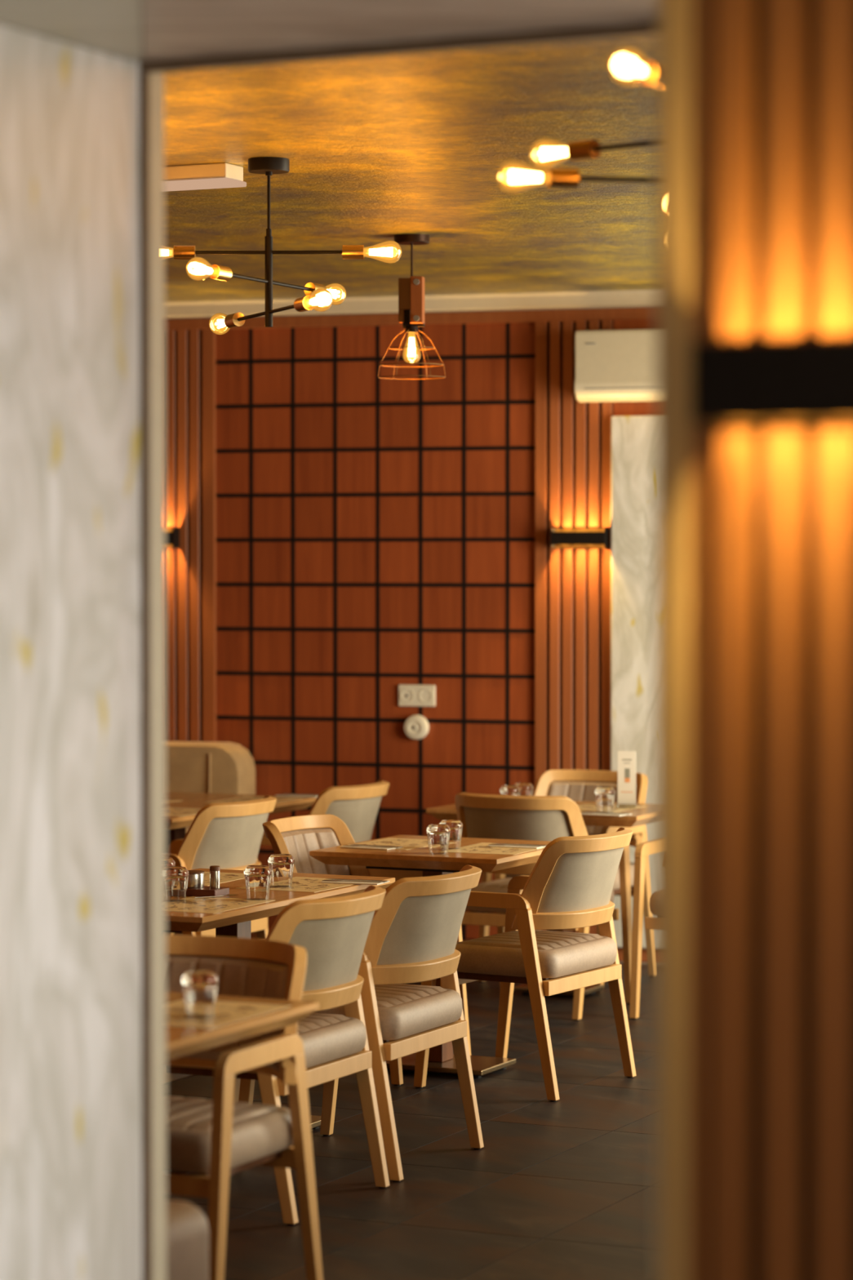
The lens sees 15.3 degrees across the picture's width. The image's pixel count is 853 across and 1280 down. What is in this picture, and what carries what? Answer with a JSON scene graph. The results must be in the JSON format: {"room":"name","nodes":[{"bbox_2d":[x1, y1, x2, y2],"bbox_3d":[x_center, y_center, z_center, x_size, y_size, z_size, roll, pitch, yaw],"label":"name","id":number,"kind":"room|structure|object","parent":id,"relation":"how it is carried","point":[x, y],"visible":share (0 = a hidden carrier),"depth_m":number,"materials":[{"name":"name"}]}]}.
{"room":"restaurant","nodes":[
{"label":"restaurant","id":0,"kind":"room"},
{"bbox_2d":[0,0,657,1279],"bbox_3d":[-1.945,0.121,5.334,9.700,2.980,1.510,1,2,25],"label":"wall","id":1,"kind":"structure","parent":0,"point":[71,1043],"depth_m":5.16,"materials":[{"name":"white stone"}]},
{"bbox_2d":[139,72,152,1279],"bbox_3d":[-0.480,0.327,5.404,0.024,2.566,0.012,1,2,25],"label":"trim","id":2,"kind":"structure","parent":1,"relation":"attached to","point":[144,164],"depth_m":5.39,"materials":[{"name":"black metal"}]},
{"bbox_2d":[147,72,166,1279],"bbox_3d":[-0.480,0.323,5.439,0.053,2.572,0.049,1,2,25],"label":"trim","id":3,"kind":"structure","parent":1,"relation":"attached to","point":[158,1009],"depth_m":5.42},
{"bbox_2d":[137,21,657,74],"bbox_3d":[1.029,-0.948,4.651,3.367,0.019,0.012,1,2,25],"label":"trim","id":4,"kind":"structure","parent":1,"relation":"attached to","point":[642,28],"depth_m":5.15,"materials":[{"name":"black metal"}]},
{"bbox_2d":[164,307,656,961],"bbox_3d":[0.247,-0.064,14.030,10.000,2.900,0.200,0,2,18],"label":"wall","id":5,"kind":"structure","parent":0,"point":[349,535],"depth_m":14.09,"materials":[{"name":"red wood"}]},
{"bbox_2d":[164,528,179,547],"bbox_3d":[-1.244,-0.460,14.387,0.244,0.085,0.078,0,2,18],"label":"wall sconce","id":6,"kind":"object","parent":5,"relation":"attached to","point":[171,536],"visible":0.22,"depth_m":14.34,"materials":[{"name":"black metal"}]},
{"bbox_2d":[164,289,656,319],"bbox_3d":[0.230,-1.475,13.941,10.000,0.073,0.073,0,2,18],"label":"trim","id":7,"kind":"structure","parent":5,"relation":"attached to","point":[633,298],"depth_m":13.96,"materials":[{"name":"white paint"}]},
{"bbox_2d":[398,684,435,706],"bbox_3d":[-0.043,0.246,14.078,0.172,0.096,0.015,0,2,18],"label":"socket plate","id":8,"kind":"object","parent":5,"relation":"attached to","point":[408,695],"visible":1,"depth_m":14.07,"materials":[{"name":"beige plastic"}]},
{"bbox_2d":[404,715,429,739],"bbox_3d":[-0.046,0.386,14.071,0.110,0.110,0.037,0,2,18],"label":"outlet","id":9,"kind":"object","parent":5,"relation":"attached to","point":[415,726],"visible":1,"depth_m":14.06,"materials":[{"name":"beige plastic"}]},
{"bbox_2d":[550,528,609,547],"bbox_3d":[0.664,-0.441,13.782,0.244,0.085,0.078,0,2,18],"label":"wall sconce","id":10,"kind":"object","parent":5,"relation":"attached to","point":[559,537],"visible":1,"depth_m":13.76,"materials":[{"name":"black metal"}]},
{"bbox_2d":[573,328,656,402],"bbox_3d":[1.061,-1.171,13.568,0.848,0.304,0.205,0,2,18],"label":"air conditioner","id":11,"kind":"object","parent":5,"relation":"attached to","point":[611,366],"visible":0.5,"depth_m":13.56,"materials":[{"name":"white plastic"}]},
{"bbox_2d":[164,36,657,302],"bbox_3d":[-0.077,-1.391,7.703,11.200,0.080,17.100,1,2,25],"label":"ceiling","id":12,"kind":"structure","parent":0,"point":[377,149],"depth_m":9.56,"materials":[{"name":"gold metal"}]},
{"bbox_2d":[164,162,246,191],"bbox_3d":[-0.835,-1.366,9.454,0.620,0.060,0.122,1,2,25],"label":"ceiling light","id":13,"kind":"object","parent":12,"relation":"attached to","point":[211,175],"visible":0.44,"depth_m":9.32,"materials":[{"name":"white plastic"}]},
{"bbox_2d":[164,177,246,191],"bbox_3d":[-0.835,-1.343,9.454,0.620,0.015,0.122,1,2,25],"label":"diffuser","id":14,"kind":"object","parent":13,"relation":"attached to","point":[170,184],"depth_m":9.34,"materials":[{"name":"white plastic"}]},
{"bbox_2d":[164,156,401,334],"bbox_3d":[-0.456,-1.147,9.213,0.771,0.484,0.691,0,1,0],"label":"chandelier","id":15,"kind":"object","parent":12,"relation":"hanging from","point":[319,297],"visible":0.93,"depth_m":9.20,"materials":[{"name":"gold metal"}]},
{"bbox_2d":[173,245,195,259],"bbox_3d":[-0.700,-1.122,9.221,0.063,0.041,0.043,0,1,0],"label":"socket","id":16,"kind":"object","parent":15,"relation":"attached to","point":[180,252],"depth_m":9.20,"materials":[{"name":"gold metal"}]},
{"bbox_2d":[210,264,232,281],"bbox_3d":[-0.584,-1.039,9.007,0.041,0.043,0.063,1,2,31],"label":"socket","id":17,"kind":"object","parent":15,"relation":"attached to","point":[220,273],"depth_m":9.00,"materials":[{"name":"gold metal"}]},
{"bbox_2d":[224,312,244,328],"bbox_3d":[-0.568,-0.947,9.435,0.041,0.043,0.063,-1,2,-27],"label":"socket","id":18,"kind":"object","parent":15,"relation":"attached to","point":[234,320],"depth_m":9.41,"materials":[{"name":"gold metal"}]},
{"bbox_2d":[293,295,312,311],"bbox_3d":[-0.344,-0.950,9.001,0.041,0.043,0.063,-1,2,-27],"label":"socket","id":19,"kind":"object","parent":15,"relation":"attached to","point":[302,304],"depth_m":9.00,"materials":[{"name":"gold metal"}]},
{"bbox_2d":[304,282,326,295],"bbox_3d":[-0.329,-1.035,9.424,0.041,0.043,0.063,1,2,31],"label":"socket","id":20,"kind":"object","parent":15,"relation":"attached to","point":[309,287],"depth_m":9.40,"materials":[{"name":"gold metal"}]},
{"bbox_2d":[342,244,364,259],"bbox_3d":[-0.212,-1.121,9.206,0.063,0.041,0.043,0,1,0],"label":"socket","id":21,"kind":"object","parent":15,"relation":"attached to","point":[348,251],"depth_m":9.19,"materials":[{"name":"gold metal"}]},
{"bbox_2d":[377,234,445,379],"bbox_3d":[-0.053,-1.193,11.394,0.243,0.507,0.243,0,2,8],"label":"pendant lamp","id":22,"kind":"object","parent":12,"relation":"hanging from","point":[411,291],"visible":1,"depth_m":11.38,"materials":[{"name":"brown metal"}]},
{"bbox_2d":[497,138,657,192],"bbox_3d":[0.527,-1.084,6.737,0.771,0.483,0.628,1,2,42],"label":"chandelier","id":23,"kind":"object","parent":12,"relation":"hanging from","point":[591,148],"visible":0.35,"depth_m":6.72,"materials":[{"name":"gold metal"}]},
{"bbox_2d":[546,168,579,188],"bbox_3d":[0.287,-0.971,6.694,0.062,0.041,0.041,0,2,-11],"label":"socket","id":24,"kind":"object","parent":23,"relation":"attached to","point":[556,177],"depth_m":6.68,"materials":[{"name":"gold metal"}]},
{"bbox_2d":[567,139,600,160],"bbox_3d":[0.342,-1.062,6.896,0.062,0.041,0.041,1,2,41],"label":"socket","id":25,"kind":"object","parent":23,"relation":"attached to","point":[591,148],"depth_m":6.88,"materials":[{"name":"gold metal"}]},
{"bbox_2d":[609,48,657,88],"bbox_3d":[0.530,-1.064,5.989,0.233,0.483,0.762,0,2,15],"label":"chandelier","id":26,"kind":"object","parent":12,"relation":"hanging from","point":[628,67],"visible":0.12,"depth_m":5.71,"materials":[{"name":"white glass"}]},
{"bbox_2d":[640,61,657,88],"bbox_3d":[0.413,-1.025,5.776,0.041,0.041,0.062,1,2,29],"label":"socket","id":27,"kind":"object","parent":26,"relation":"attached to","point":[651,73],"depth_m":5.77,"materials":[{"name":"gold metal"}]},
{"bbox_2d":[166,960,655,1279],"bbox_3d":[-0.077,1.578,7.780,11.200,0.060,17.100,1,2,25],"label":"floor","id":28,"kind":"structure","parent":0,"point":[563,1188],"depth_m":9.00,"materials":[{"name":"tile"}]},
{"bbox_2d":[166,1199,208,1279],"bbox_3d":[-0.675,1.353,6.271,0.400,0.470,0.400,1,2,25],"label":"stool","id":29,"kind":"object","parent":28,"relation":"on","point":[187,1226],"visible":0.31,"depth_m":6.25,"materials":[{"name":"beige leather"}]},
{"bbox_2d":[165,741,255,833],"bbox_3d":[-1.394,0.919,14.277,1.200,0.920,0.410,0,2,18],"label":"sofa","id":30,"kind":"object","parent":28,"relation":"on","point":[191,766],"visible":0.06,"depth_m":14.13,"materials":[{"name":"beige fabric"}]},
{"bbox_2d":[165,795,276,938],"bbox_3d":[-0.884,1.015,11.976,0.610,0.848,0.580,1,2,26],"label":"armchair","id":31,"kind":"object","parent":28,"relation":"on","point":[226,835],"visible":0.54,"depth_m":11.74,"materials":[{"name":"brown wood"}]},
{"bbox_2d":[165,791,316,934],"bbox_3d":[-1.028,1.040,12.893,0.700,0.750,1.220,1,2,25],"label":"table","id":32,"kind":"object","parent":28,"relation":"on","point":[175,826],"visible":0.15,"depth_m":13.02,"materials":[{"name":"brown wood"}]},
{"bbox_2d":[165,800,182,803],"bbox_3d":[-1.204,0.663,12.967,0.270,0.001,0.380,1,2,25],"label":"placemat","id":33,"kind":"object","parent":32,"relation":"on","point":[166,801],"visible":0.14,"depth_m":13.04,"materials":[{"name":"paper"}]},
{"bbox_2d":[165,807,201,816],"bbox_3d":[-0.994,0.675,12.501,0.270,0.001,0.380,1,2,25],"label":"placemat","id":34,"kind":"object","parent":32,"relation":"on","point":[170,811],"visible":0.5,"depth_m":12.49,"materials":[{"name":"paper"}]},
{"bbox_2d":[204,795,302,803],"bbox_3d":[-0.710,0.659,13.097,0.270,0.001,0.380,1,2,25],"label":"placemat","id":35,"kind":"object","parent":32,"relation":"on","point":[246,797],"visible":0.64,"depth_m":13.13,"materials":[{"name":"paper"}]},
{"bbox_2d":[275,794,317,797],"bbox_3d":[-0.526,0.651,13.330,0.190,0.004,0.110,1,2,24],"label":"napkin","id":36,"kind":"object","parent":32,"relation":"on","point":[298,795],"visible":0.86,"depth_m":13.29,"materials":[{"name":"white fabric"}]},
{"bbox_2d":[276,794,318,795],"bbox_3d":[-0.536,0.648,13.315,0.185,0.002,0.022,1,2,20],"label":"fork","id":37,"kind":"object","parent":36,"relation":"on","point":[277,794],"visible":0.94,"depth_m":13.32,"materials":[{"name":"metal"}]},
{"bbox_2d":[283,793,319,795],"bbox_3d":[-0.518,0.647,13.348,0.210,0.004,0.016,1,2,27],"label":"knife","id":38,"kind":"object","parent":36,"relation":"on","point":[283,793],"visible":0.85,"depth_m":13.34,"materials":[{"name":"metal"}]},
{"bbox_2d":[165,991,319,1059],"bbox_3d":[-0.821,1.200,6.774,0.700,0.750,1.220,1,2,25],"label":"table","id":39,"kind":"object","parent":28,"relation":"on","point":[180,1041],"visible":0.09,"depth_m":6.89,"materials":[{"name":"brown wood"}]},
{"bbox_2d":[165,999,291,1028],"bbox_3d":[-0.502,0.818,6.978,0.270,0.001,0.380,1,2,24],"label":"placemat","id":40,"kind":"object","parent":39,"relation":"on","point":[225,1012],"visible":0.43,"depth_m":6.97,"materials":[{"name":"paper"}]},
{"bbox_2d":[181,970,217,1018],"bbox_3d":[-0.494,0.771,6.925,0.081,0.096,0.081,0,1,0],"label":"tumbler","id":41,"kind":"object","parent":40,"relation":"on","point":[199,988],"visible":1,"depth_m":6.89,"materials":[{"name":"clear glass"}]},
{"bbox_2d":[165,934,323,1279],"bbox_3d":[-0.590,1.136,7.323,0.580,0.848,0.610,1,2,25],"label":"armchair","id":42,"kind":"object","parent":28,"relation":"on","point":[220,1137],"visible":0.5,"depth_m":7.30,"materials":[{"name":"brown wood"}]},
{"bbox_2d":[166,1099,293,1173],"bbox_3d":[-0.597,1.129,7.308,0.498,0.092,0.422,1,2,25],"label":"seat cushion","id":43,"kind":"object","parent":42,"relation":"on","point":[261,1133],"depth_m":7.18,"materials":[{"name":"beige leather"}]},
{"bbox_2d":[166,884,389,1225],"bbox_3d":[-0.431,1.101,8.677,0.610,0.848,0.580,1,2,26],"label":"armchair","id":44,"kind":"object","parent":28,"relation":"on","point":[333,932],"visible":0.57,"depth_m":8.54,"materials":[{"name":"brown wood"}]},
{"bbox_2d":[297,1016,366,1067],"bbox_3d":[-0.446,1.093,8.684,0.422,0.092,0.498,1,2,26],"label":"seat cushion","id":45,"kind":"object","parent":44,"relation":"on","point":[328,1042],"depth_m":8.65,"materials":[{"name":"beige leather"}]},
{"bbox_2d":[165,867,395,1173],"bbox_3d":[-0.676,1.127,9.554,0.700,0.750,1.220,1,2,25],"label":"table","id":46,"kind":"object","parent":28,"relation":"on","point":[237,922],"visible":0.09,"depth_m":9.40,"materials":[{"name":"brown wood"}]},
{"bbox_2d":[165,857,175,866],"bbox_3d":[-0.794,0.702,9.551,0.081,0.096,0.081,0,1,0],"label":"tumbler","id":47,"kind":"object","parent":46,"relation":"on","point":[170,861],"visible":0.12,"depth_m":9.53,"materials":[{"name":"clear glass"}]},
{"bbox_2d":[186,886,229,897],"bbox_3d":[-0.675,0.744,9.425,0.160,0.022,0.090,1,2,25],"label":"tray","id":48,"kind":"object","parent":46,"relation":"on","point":[206,891],"visible":0.56,"depth_m":9.38,"materials":[{"name":"brown wood"}]},
{"bbox_2d":[187,870,204,888],"bbox_3d":[-0.693,0.709,9.433,0.069,0.048,0.069,0,1,0],"label":"sugar pot","id":49,"kind":"object","parent":48,"relation":"on","point":[196,877],"visible":0.7,"depth_m":9.40,"materials":[{"name":"metal"}]},
{"bbox_2d":[209,865,220,888],"bbox_3d":[-0.625,0.700,9.400,0.031,0.066,0.031,0,1,0],"label":"shaker","id":50,"kind":"object","parent":48,"relation":"on","point":[215,870],"visible":1,"depth_m":9.39,"materials":[{"name":"metal"}]},
{"bbox_2d":[165,896,275,913],"bbox_3d":[-0.642,0.762,9.162,0.270,0.001,0.380,1,2,24],"label":"placemat","id":51,"kind":"object","parent":46,"relation":"on","point":[192,904],"visible":0.79,"depth_m":9.17,"materials":[{"name":"paper"}]},
{"bbox_2d":[165,866,189,901],"bbox_3d":[-0.732,0.710,9.264,0.081,0.096,0.081,0,1,0],"label":"tumbler","id":52,"kind":"object","parent":51,"relation":"on","point":[176,877],"visible":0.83,"depth_m":9.23,"materials":[{"name":"clear glass"}]},
{"bbox_2d":[194,894,237,897],"bbox_3d":[-0.617,0.752,9.346,0.143,0.002,0.030,-1,2,-30],"label":"spoon","id":53,"kind":"object","parent":51,"relation":"on","point":[224,895],"visible":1,"depth_m":9.35,"materials":[{"name":"metal"}]},
{"bbox_2d":[244,864,271,899],"bbox_3d":[-0.493,0.709,9.308,0.081,0.096,0.081,0,1,0],"label":"tumbler","id":54,"kind":"object","parent":51,"relation":"on","point":[258,877],"visible":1,"depth_m":9.28,"materials":[{"name":"clear glass"}]},
{"bbox_2d":[204,871,244,885],"bbox_3d":[-0.715,0.742,9.917,0.270,0.001,0.380,1,2,23],"label":"placemat","id":55,"kind":"object","parent":46,"relation":"on","point":[224,877],"visible":0.29,"depth_m":9.94,"materials":[{"name":"paper"}]},
{"bbox_2d":[235,876,354,892],"bbox_3d":[-0.371,0.747,9.731,0.270,0.001,0.380,1,2,26],"label":"placemat","id":56,"kind":"object","parent":46,"relation":"on","point":[305,884],"visible":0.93,"depth_m":9.67,"materials":[{"name":"paper"}]},
{"bbox_2d":[267,853,294,887],"bbox_3d":[-0.441,0.700,9.662,0.081,0.096,0.081,0,1,0],"label":"tumbler","id":57,"kind":"object","parent":56,"relation":"on","point":[282,865],"visible":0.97,"depth_m":9.63,"materials":[{"name":"clear glass"}]},
{"bbox_2d":[319,879,390,884],"bbox_3d":[-0.221,0.743,9.786,0.190,0.004,0.110,1,2,20],"label":"napkin","id":58,"kind":"object","parent":56,"relation":"on","point":[322,882],"visible":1,"depth_m":9.75,"materials":[{"name":"white paper"}]},
{"bbox_2d":[321,880,381,882],"bbox_3d":[-0.229,0.741,9.770,0.185,0.002,0.022,0,2,16],"label":"fork","id":59,"kind":"object","parent":58,"relation":"on","point":[322,880],"visible":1,"depth_m":9.77,"materials":[{"name":"metal"}]},
{"bbox_2d":[325,878,388,881],"bbox_3d":[-0.214,0.739,9.804,0.210,0.004,0.016,1,2,23],"label":"knife","id":60,"kind":"object","parent":58,"relation":"on","point":[326,878],"visible":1,"depth_m":9.80,"materials":[{"name":"metal"}]},
{"bbox_2d":[260,779,389,845],"bbox_3d":[-0.469,0.993,12.815,0.610,0.848,0.580,1,2,26],"label":"armchair","id":61,"kind":"object","parent":28,"relation":"on","point":[357,806],"visible":0.31,"depth_m":12.60,"materials":[{"name":"brown wood"}]},
{"bbox_2d":[238,864,484,1182],"bbox_3d":[-0.159,1.086,9.257,0.610,0.848,0.580,1,2,26],"label":"armchair","id":62,"kind":"object","parent":28,"relation":"on","point":[413,935],"visible":0.77,"depth_m":9.04,"materials":[{"name":"brown wood"}]},
{"bbox_2d":[314,988,462,1039],"bbox_3d":[-0.174,1.078,9.263,0.422,0.092,0.498,1,2,26],"label":"seat cushion","id":63,"kind":"object","parent":62,"relation":"on","point":[401,1014],"depth_m":9.15,"materials":[{"name":"beige leather"}]},
{"bbox_2d":[262,813,471,1085],"bbox_3d":[-0.241,1.043,10.912,0.610,0.848,0.580,1,2,25],"label":"armchair","id":64,"kind":"object","parent":28,"relation":"on","point":[295,836],"visible":0.23,"depth_m":11.08,"materials":[{"name":"brown wood"}]},
{"bbox_2d":[281,828,351,875],"bbox_3d":[-0.415,0.783,10.988,0.161,0.235,0.462,1,2,25],"label":"cushion","id":65,"kind":"object","parent":64,"relation":"on","point":[298,842],"depth_m":11.08,"materials":[{"name":"beige leather"}]},
{"bbox_2d":[309,835,551,1078],"bbox_3d":[0.068,1.089,11.019,0.700,0.750,0.700,1,2,25],"label":"square table","id":66,"kind":"object","parent":28,"relation":"on","point":[441,1057],"visible":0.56,"depth_m":10.77,"materials":[{"name":"brown wood"}]},
{"bbox_2d":[338,837,428,849],"bbox_3d":[-0.100,0.711,11.111,0.270,0.001,0.380,1,2,27],"label":"placemat","id":67,"kind":"object","parent":66,"relation":"on","point":[406,843],"visible":0.79,"depth_m":11.14,"materials":[{"name":"paper"}]},
{"bbox_2d":[339,844,402,849],"bbox_3d":[-0.189,0.713,10.959,0.190,0.004,0.110,1,2,30],"label":"napkin","id":68,"kind":"object","parent":67,"relation":"on","point":[344,846],"visible":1,"depth_m":10.91,"materials":[{"name":"white paper"}]},
{"bbox_2d":[342,844,392,848],"bbox_3d":[-0.200,0.710,10.944,0.185,0.002,0.022,1,2,26],"label":"fork","id":69,"kind":"object","parent":68,"relation":"on","point":[343,845],"visible":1,"depth_m":10.95,"materials":[{"name":"metal"}]},
{"bbox_2d":[350,844,400,847],"bbox_3d":[-0.179,0.708,10.976,0.210,0.004,0.016,1,2,33],"label":"knife","id":70,"kind":"object","parent":68,"relation":"on","point":[350,844],"visible":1,"depth_m":10.96,"materials":[{"name":"metal"}]},
{"bbox_2d":[426,823,450,853],"bbox_3d":[0.040,0.671,10.745,0.081,0.096,0.081,0,1,0],"label":"tumbler","id":71,"kind":"object","parent":66,"relation":"on","point":[437,834],"visible":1,"depth_m":10.72,"materials":[{"name":"clear glass"}]},
{"bbox_2d":[448,842,544,854],"bbox_3d":[0.244,0.716,10.925,0.270,0.001,0.380,1,2,23],"label":"placemat","id":72,"kind":"object","parent":66,"relation":"on","point":[480,848],"visible":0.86,"depth_m":10.86,"materials":[{"name":"paper"}]},
{"bbox_2d":[440,819,462,848],"bbox_3d":[0.084,0.667,10.926,0.081,0.096,0.081,0,1,0],"label":"tumbler","id":73,"kind":"object","parent":72,"relation":"on","point":[455,825],"visible":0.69,"depth_m":10.90,"materials":[{"name":"clear glass"}]},
{"bbox_2d":[485,844,545,848],"bbox_3d":[0.314,0.712,11.000,0.190,0.004,0.110,1,2,24],"label":"napkin","id":74,"kind":"object","parent":72,"relation":"on","point":[492,846],"visible":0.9,"depth_m":10.96,"materials":[{"name":"white paper"}]},
{"bbox_2d":[488,844,540,846],"bbox_3d":[0.304,0.709,10.984,0.185,0.002,0.022,1,2,20],"label":"fork","id":75,"kind":"object","parent":74,"relation":"on","point":[489,844],"visible":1,"depth_m":10.99,"materials":[{"name":"metal"}]},
{"bbox_2d":[493,843,546,846],"bbox_3d":[0.322,0.707,11.018,0.210,0.004,0.016,1,2,27],"label":"knife","id":76,"kind":"object","parent":74,"relation":"on","point":[494,843],"visible":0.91,"depth_m":11.00,"materials":[{"name":"metal"}]},
{"bbox_2d":[413,826,635,1101],"bbox_3d":[0.364,1.052,10.579,0.610,0.848,0.580,1,2,31],"label":"armchair","id":77,"kind":"object","parent":28,"relation":"on","point":[570,885],"visible":0.94,"depth_m":10.38,"materials":[{"name":"brown wood"}]},
{"bbox_2d":[455,931,617,977],"bbox_3d":[0.350,1.043,10.588,0.422,0.092,0.498,1,2,31],"label":"seat cushion","id":78,"kind":"object","parent":77,"relation":"on","point":[562,954],"depth_m":10.43,"materials":[{"name":"beige leather"}]},
{"bbox_2d":[426,800,655,997],"bbox_3d":[0.539,1.044,12.775,0.900,0.750,0.620,1,2,25],"label":"square table","id":79,"kind":"object","parent":28,"relation":"on","point":[646,815],"visible":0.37,"depth_m":12.59,"materials":[{"name":"brown wood"}]},
{"bbox_2d":[500,785,520,795],"bbox_3d":[0.331,0.624,12.571,0.081,0.096,0.081,0,1,0],"label":"tumbler","id":80,"kind":"object","parent":79,"relation":"on","point":[504,789],"visible":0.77,"depth_m":12.54,"materials":[{"name":"clear glass"}]},
{"bbox_2d":[514,782,533,795],"bbox_3d":[0.387,0.620,12.708,0.081,0.096,0.081,0,1,0],"label":"tumbler","id":81,"kind":"object","parent":79,"relation":"on","point":[526,788],"visible":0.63,"depth_m":12.67,"materials":[{"name":"clear glass"}]},
{"bbox_2d":[581,812,631,816],"bbox_3d":[0.690,0.676,12.372,0.190,0.004,0.110,1,2,30],"label":"napkin","id":82,"kind":"object","parent":79,"relation":"on","point":[593,813],"visible":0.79,"depth_m":12.33,"materials":[{"name":"white paper"}]},
{"bbox_2d":[580,812,623,814],"bbox_3d":[0.678,0.673,12.357,0.185,0.002,0.022,1,2,26],"label":"fork","id":83,"kind":"object","parent":82,"relation":"on","point":[580,812],"visible":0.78,"depth_m":12.36,"materials":[{"name":"metal"}]},
{"bbox_2d":[582,811,630,814],"bbox_3d":[0.700,0.672,12.389,0.210,0.004,0.016,1,2,33],"label":"knife","id":84,"kind":"object","parent":82,"relation":"on","point":[583,811],"visible":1,"depth_m":12.37,"materials":[{"name":"metal"}]},
{"bbox_2d":[577,804,647,812],"bbox_3d":[0.684,0.670,12.674,0.270,0.001,0.380,1,2,25],"label":"placemat","id":85,"kind":"object","parent":79,"relation":"on","point":[583,807],"visible":0.57,"depth_m":12.70,"materials":[{"name":"paper"}]},
{"bbox_2d":[594,786,615,812],"bbox_3d":[0.700,0.626,12.490,0.081,0.096,0.081,0,1,0],"label":"tumbler","id":86,"kind":"object","parent":85,"relation":"on","point":[604,796],"visible":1,"depth_m":12.46,"materials":[{"name":"clear glass"}]},
{"bbox_2d":[616,751,636,808],"bbox_3d":[0.800,0.556,12.719,0.076,0.226,0.044,0,2,12],"label":"menu card","id":87,"kind":"object","parent":85,"relation":"on","point":[626,759],"visible":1,"depth_m":12.72,"materials":[{"name":"white paper"}]},
{"bbox_2d":[625,777,630,782],"bbox_3d":[0.802,0.560,12.715,0.020,0.018,0.001,0,2,12],"label":"print","id":88,"kind":"object","parent":87,"relation":"attached to","point":[627,780],"depth_m":12.71},
{"bbox_2d":[625,768,630,777],"bbox_3d":[0.802,0.532,12.714,0.020,0.038,0.001,0,2,12],"label":"print","id":89,"kind":"object","parent":87,"relation":"on","point":[627,770],"depth_m":12.71},
{"bbox_2d":[454,791,631,1020],"bbox_3d":[0.424,1.006,12.340,0.580,0.848,0.610,1,2,27],"label":"armchair","id":90,"kind":"object","parent":28,"relation":"on","point":[516,817],"visible":0.45,"depth_m":12.12,"materials":[{"name":"brown wood"}]},
{"bbox_2d":[465,887,613,912],"bbox_3d":[0.432,0.998,12.354,0.498,0.092,0.422,1,2,27],"label":"seat cushion","id":91,"kind":"object","parent":90,"relation":"on","point":[472,908],"depth_m":12.24,"materials":[{"name":"beige leather"}]},
{"bbox_2d":[479,769,655,991],"bbox_3d":[0.607,0.982,13.240,0.580,0.848,0.610,1,2,30],"label":"armchair","id":92,"kind":"object","parent":28,"relation":"on","point":[575,784],"visible":0.21,"depth_m":13.38,"materials":[{"name":"brown wood"}]},
{"bbox_2d":[505,862,634,889],"bbox_3d":[0.599,0.975,13.225,0.498,0.092,0.422,1,2,30],"label":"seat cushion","id":93,"kind":"object","parent":92,"relation":"on","point":[616,883],"depth_m":13.13,"materials":[{"name":"beige leather"}]},
{"bbox_2d":[546,781,637,842],"bbox_3d":[0.704,0.720,13.400,0.462,0.235,0.161,1,2,30],"label":"cushion","id":94,"kind":"object","parent":92,"relation":"on","point":[574,790],"depth_m":13.47,"materials":[{"name":"grey fabric"}]},
{"bbox_2d":[629,840,655,1019],"bbox_3d":[1.155,1.009,12.207,0.580,0.848,0.610,1,2,25],"label":"armchair","id":95,"kind":"object","parent":28,"relation":"on","point":[646,848],"visible":0.03,"depth_m":12.08,"materials":[{"name":"brown wood"}]},
{"bbox_2d":[649,892,655,915],"bbox_3d":[1.149,1.002,12.192,0.498,0.092,0.422,1,2,25],"label":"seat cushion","id":96,"kind":"object","parent":95,"relation":"on","point":[652,901],"depth_m":12.11,"materials":[{"name":"beige leather"}]},
{"bbox_2d":[654,0,852,1279],"bbox_3d":[1.797,0.224,2.921,3.262,2.900,0.432,1,2,25],"label":"wall paneling","id":97,"kind":"structure","parent":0,"point":[753,1019],"depth_m":3.37,"materials":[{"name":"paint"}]},
{"bbox_2d":[691,336,852,426],"bbox_3d":[0.399,-0.268,3.293,0.236,0.085,0.078,1,2,25],"label":"wall sconce","id":98,"kind":"object","parent":97,"relation":"attached to","point":[809,380],"visible":1,"depth_m":3.27,"materials":[{"name":"black metal"}]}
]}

